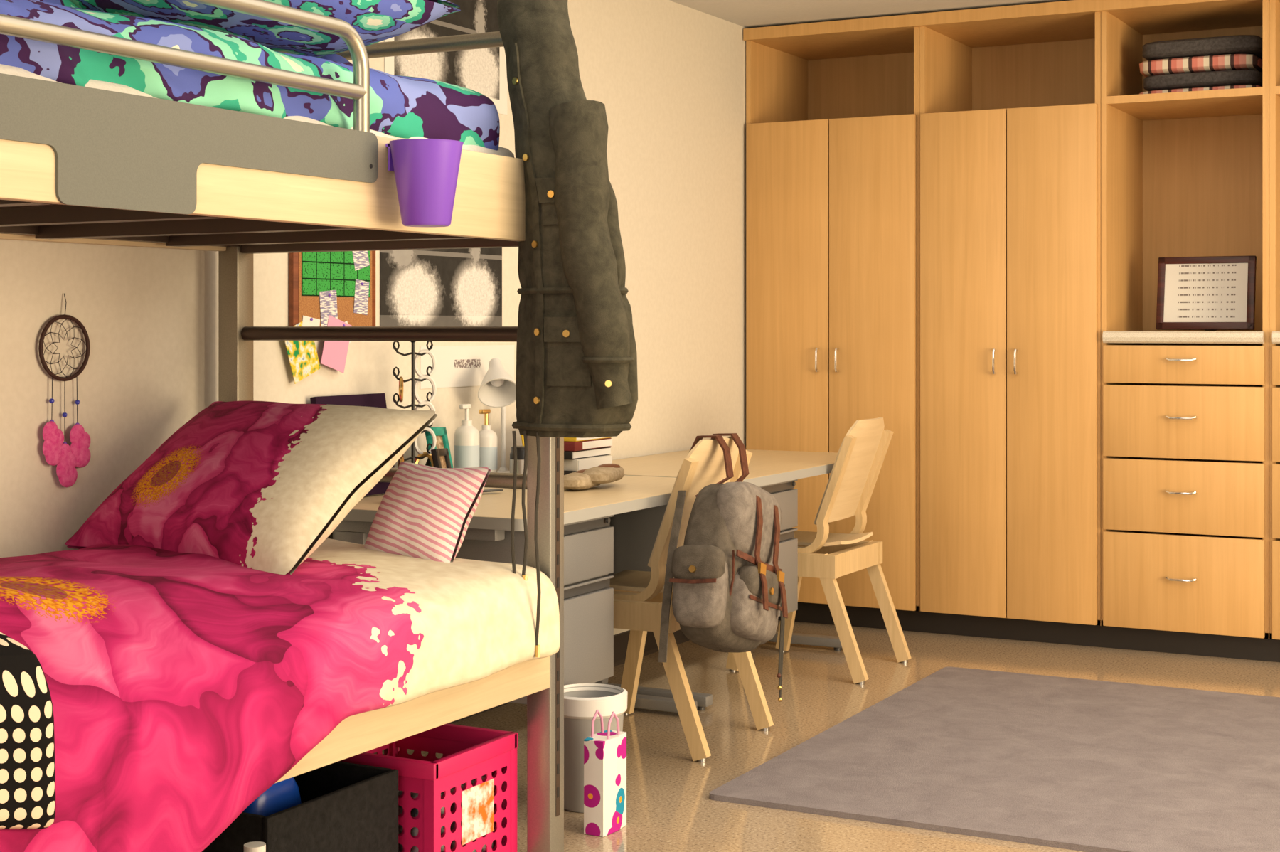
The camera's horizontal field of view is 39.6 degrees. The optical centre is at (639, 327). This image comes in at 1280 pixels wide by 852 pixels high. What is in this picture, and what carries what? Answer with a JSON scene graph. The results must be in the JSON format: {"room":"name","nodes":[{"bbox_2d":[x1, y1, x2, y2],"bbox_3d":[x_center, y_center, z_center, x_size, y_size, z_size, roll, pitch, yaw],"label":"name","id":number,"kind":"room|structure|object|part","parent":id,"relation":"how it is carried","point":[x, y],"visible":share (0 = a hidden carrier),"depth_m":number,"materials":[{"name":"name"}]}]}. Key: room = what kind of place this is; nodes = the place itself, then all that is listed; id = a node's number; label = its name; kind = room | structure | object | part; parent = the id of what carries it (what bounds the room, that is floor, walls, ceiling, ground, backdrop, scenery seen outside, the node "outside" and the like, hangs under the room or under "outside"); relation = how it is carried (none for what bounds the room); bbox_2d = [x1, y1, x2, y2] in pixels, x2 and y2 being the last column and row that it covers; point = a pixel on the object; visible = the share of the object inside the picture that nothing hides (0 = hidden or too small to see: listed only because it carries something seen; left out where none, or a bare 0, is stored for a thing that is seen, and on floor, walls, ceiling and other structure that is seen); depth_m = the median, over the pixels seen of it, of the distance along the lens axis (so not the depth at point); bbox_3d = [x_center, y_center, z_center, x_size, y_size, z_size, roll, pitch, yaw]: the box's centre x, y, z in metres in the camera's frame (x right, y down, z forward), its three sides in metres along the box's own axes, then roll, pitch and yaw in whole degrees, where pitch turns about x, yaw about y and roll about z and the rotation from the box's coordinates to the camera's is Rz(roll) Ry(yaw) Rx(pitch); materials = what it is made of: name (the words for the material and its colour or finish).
{"room":"dorm room","nodes":[
{"label":"dorm room","id":0,"kind":"room"},
{"bbox_2d":[0,0,747,635],"bbox_3d":[-1.558,-0.015,3.417,0.120,2.330,9.610,0,0,28],"label":"wall","id":1,"kind":"structure","parent":0,"point":[669,77],"depth_m":5.23,"materials":[{"name":"paint"}]},
{"bbox_2d":[38,292,90,487],"bbox_3d":[-1.245,0.137,3.850,0.020,0.421,0.145,0,0,28],"label":"dreamcatcher","id":2,"kind":"object","parent":1,"relation":"attached to","point":[56,451],"visible":1,"depth_m":3.85,"materials":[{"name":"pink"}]},
{"bbox_2d":[284,250,375,383],"bbox_3d":[-0.814,-0.047,4.660,0.028,0.384,0.396,0,0,28],"label":"corkboard","id":3,"kind":"object","parent":1,"relation":"attached to","point":[326,289],"visible":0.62,"depth_m":4.64,"materials":[{"name":"green paper"}]},
{"bbox_2d":[379,247,502,326],"bbox_3d":[-0.567,-0.205,5.149,0.002,0.430,0.620,0,0,28],"label":"framed picture","id":4,"kind":"object","parent":1,"relation":"attached to","point":[460,286],"visible":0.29,"depth_m":5.14},
{"bbox_2d":[384,0,507,115],"bbox_3d":[-0.556,-0.870,5.171,0.002,0.440,0.630,0,0,28],"label":"poster","id":5,"kind":"object","parent":1,"relation":"attached to","point":[483,71],"visible":0.44,"depth_m":5.24,"materials":[{"name":"white paper"}]},
{"bbox_2d":[419,344,514,388],"bbox_3d":[-0.506,0.115,5.264,0.003,0.120,0.500,0,0,28],"label":"print","id":6,"kind":"object","parent":1,"relation":"attached to","point":[456,365],"visible":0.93,"depth_m":5.23,"materials":[{"name":"white paper"}]},
{"bbox_2d":[448,629,689,723],"bbox_3d":[-1.642,1.099,3.115,0.016,0.102,8.760,0,0,28],"label":"baseboard","id":7,"kind":"structure","parent":1,"relation":"attached to","point":[621,640],"depth_m":6.11,"materials":[{"name":"grey plastic"}]},
{"bbox_2d":[373,620,1279,851],"bbox_3d":[0.931,1.200,2.093,5.760,0.100,9.610,0,0,28],"label":"floor","id":8,"kind":"structure","parent":0,"point":[670,808],"depth_m":5.22,"materials":[{"name":"tile"}]},
{"bbox_2d":[243,841,265,851],"bbox_3d":[-0.666,1.022,3.072,0.090,0.255,0.089,0,0,28],"label":"bottle","id":9,"kind":"object","parent":8,"relation":"on","point":[254,846],"visible":1,"depth_m":3.06,"materials":[{"name":"white plastic"}]},
{"bbox_2d":[201,760,398,851],"bbox_3d":[-0.730,1.014,3.446,0.355,0.268,0.400,0,0,28],"label":"fabric bin","id":10,"kind":"object","parent":8,"relation":"on","point":[344,806],"visible":0.43,"depth_m":3.39,"materials":[{"name":"black fabric"}]},
{"bbox_2d":[242,777,301,816],"bbox_3d":[-0.727,0.979,3.446,0.107,0.308,0.191,0,0,28],"label":"detergent bottle","id":11,"kind":"object","parent":10,"relation":"on","point":[284,794],"visible":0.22,"depth_m":3.42,"materials":[{"name":"blue plastic"}]},
{"bbox_2d":[0,0,637,851],"bbox_3d":[-0.964,0.151,3.095,1.210,1.998,2.088,0,0,28],"label":"bunk bed","id":12,"kind":"object","parent":8,"relation":"on","point":[205,644],"visible":1,"depth_m":3.27,"materials":[{"name":"pink fabric"}]},
{"bbox_3d":[-1.058,-0.305,3.144,0.790,0.159,1.930,0,0,28],"label":"mattress","id":13,"kind":"part","parent":12,"relation":"part of","materials":[{"name":"fabric"}]},
{"bbox_2d":[385,138,463,227],"bbox_3d":[-0.408,-0.262,3.264,0.175,0.153,0.136,0,0,28],"label":"cup","id":14,"kind":"object","parent":12,"relation":"on","point":[422,174],"depth_m":3.21,"materials":[{"name":"purple plastic"}]},
{"bbox_2d":[339,723,517,851],"bbox_3d":[-0.485,1.010,3.763,0.338,0.277,0.318,0,0,28],"label":"crate","id":15,"kind":"object","parent":8,"relation":"on","point":[487,814],"visible":0.5,"depth_m":3.68,"materials":[{"name":"pink plastic"}]},
{"bbox_2d":[398,774,492,851],"bbox_3d":[-0.485,1.042,3.763,0.270,0.184,0.250,0,0,28],"label":"contents","id":16,"kind":"object","parent":15,"relation":"in","point":[414,813],"visible":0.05,"depth_m":3.63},
{"bbox_2d":[310,341,697,712],"bbox_3d":[-0.301,0.587,4.863,0.718,1.125,1.204,0,0,28],"label":"desk","id":17,"kind":"object","parent":8,"relation":"on","point":[596,489],"visible":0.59,"depth_m":4.60,"materials":[{"name":"grey"}]},
{"bbox_2d":[310,392,394,495],"bbox_3d":[-0.754,0.314,4.705,0.060,0.270,0.300,0,0,28],"label":"monitor","id":18,"kind":"object","parent":17,"relation":"on","point":[372,400],"depth_m":4.74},
{"bbox_2d":[424,426,452,467],"bbox_3d":[-0.566,0.364,4.933,0.113,0.178,0.124,0,0,28],"label":"photo frame","id":19,"kind":"object","parent":17,"relation":"on","point":[441,438],"depth_m":4.93,"materials":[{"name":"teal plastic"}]},
{"bbox_2d":[430,448,451,467],"bbox_3d":[-0.542,0.389,4.819,0.083,0.124,0.093,0,0,28],"label":"photo frame","id":20,"kind":"object","parent":17,"relation":"on","point":[439,457],"depth_m":4.81,"materials":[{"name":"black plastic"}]},
{"bbox_2d":[477,357,515,472],"bbox_3d":[-0.406,0.270,5.228,0.174,0.358,0.237,0,0,28],"label":"lamp","id":21,"kind":"object","parent":17,"relation":"on","point":[497,389],"depth_m":5.17,"materials":[{"name":"white metal"}]},
{"bbox_2d":[509,445,524,473],"bbox_3d":[-0.337,0.396,5.117,0.077,0.105,0.076,0,0,28],"label":"jar","id":22,"kind":"object","parent":17,"relation":"on","point":[520,449],"depth_m":5.08,"materials":[{"name":"white plastic"}]},
{"bbox_2d":[521,435,524,445],"bbox_3d":[-0.321,0.368,5.233,0.100,0.160,0.100,0,0,28],"label":"basket","id":23,"kind":"object","parent":17,"relation":"on","point":[522,436],"depth_m":5.22,"materials":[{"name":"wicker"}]},
{"bbox_2d":[563,436,612,475],"bbox_3d":[-0.209,0.367,5.355,0.174,0.164,0.248,0,0,28],"label":"books","id":24,"kind":"object","parent":17,"relation":"on","point":[579,454],"depth_m":5.27,"materials":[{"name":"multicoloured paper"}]},
{"bbox_2d":[563,683,627,812],"bbox_3d":[-0.123,1.011,4.273,0.187,0.276,0.187,0,0,28],"label":"wastebin","id":25,"kind":"object","parent":8,"relation":"on","point":[582,701],"visible":0.51,"depth_m":4.20,"materials":[{"name":"grey plastic"}]},
{"bbox_2d":[583,709,626,836],"bbox_3d":[-0.079,1.013,4.068,0.062,0.272,0.110,0,0,28],"label":"gift bag","id":26,"kind":"object","parent":8,"relation":"on","point":[604,752],"visible":1,"depth_m":4.03,"materials":[{"name":"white paper"}]},
{"bbox_2d":[608,433,787,762],"bbox_3d":[0.094,0.723,4.852,0.731,0.855,0.665,0,0,28],"label":"chair","id":27,"kind":"object","parent":8,"relation":"on","point":[718,537],"visible":0.97,"depth_m":4.63,"materials":[{"name":"brown wood"}]},
{"bbox_2d":[593,449,841,710],"bbox_3d":[0.268,0.800,5.934,0.718,0.700,1.200,0,0,28],"label":"desk","id":28,"kind":"object","parent":8,"relation":"on","point":[776,472],"visible":0.25,"depth_m":5.58,"materials":[{"name":"grey wood"}]},
{"bbox_2d":[726,416,911,684],"bbox_3d":[0.600,0.728,6.023,0.515,0.845,0.442,0,0,28],"label":"chair","id":29,"kind":"object","parent":8,"relation":"on","point":[823,555],"visible":0.84,"depth_m":5.93,"materials":[{"name":"brown wood"}]},
{"bbox_2d":[709,666,1279,851],"bbox_3d":[1.760,1.143,4.523,2.640,0.014,1.840,0,0,28],"label":"rug","id":30,"kind":"object","parent":8,"relation":"on","point":[1086,765],"visible":1,"depth_m":4.60,"materials":[{"name":"grey carpet"}]},
{"bbox_2d":[743,0,1279,662],"bbox_3d":[1.673,-0.010,6.634,2.555,2.320,0.646,0,0,28],"label":"wardrobe","id":31,"kind":"object","parent":8,"relation":"on","point":[1039,244],"visible":1,"depth_m":6.54,"materials":[{"name":"brown wood"}]},
{"bbox_2d":[1139,84,1260,94],"bbox_3d":[2.053,-0.838,6.451,0.431,0.030,0.339,0,0,28],"label":"towel","id":32,"kind":"object","parent":31,"relation":"on","point":[1151,89],"depth_m":6.33,"materials":[{"name":"fabric"}]},
{"bbox_2d":[1139,54,1262,77],"bbox_3d":[2.047,-0.938,6.455,0.413,0.055,0.342,0,0,28],"label":"towel","id":33,"kind":"object","parent":31,"relation":"on","point":[1157,65],"depth_m":6.31,"materials":[{"name":"multicoloured fabric"}]},
{"bbox_2d":[1142,34,1262,60],"bbox_3d":[2.059,-0.999,6.447,0.420,0.065,0.341,0,0,28],"label":"towel","id":34,"kind":"object","parent":31,"relation":"on","point":[1239,46],"depth_m":6.29,"materials":[{"name":"grey fabric"}]},
{"bbox_2d":[1143,69,1262,91],"bbox_3d":[2.054,-0.881,6.449,0.412,0.055,0.343,0,0,28],"label":"towel","id":35,"kind":"object","parent":31,"relation":"on","point":[1155,80],"depth_m":6.31,"materials":[{"name":"grey fabric"}]},
{"bbox_2d":[669,0,1071,28],"bbox_3d":[0.931,-1.230,2.093,5.760,0.100,9.610,0,0,28],"label":"ceiling","id":36,"kind":"structure","parent":0,"point":[747,13],"depth_m":6.56,"materials":[{"name":"paint"}]}
]}

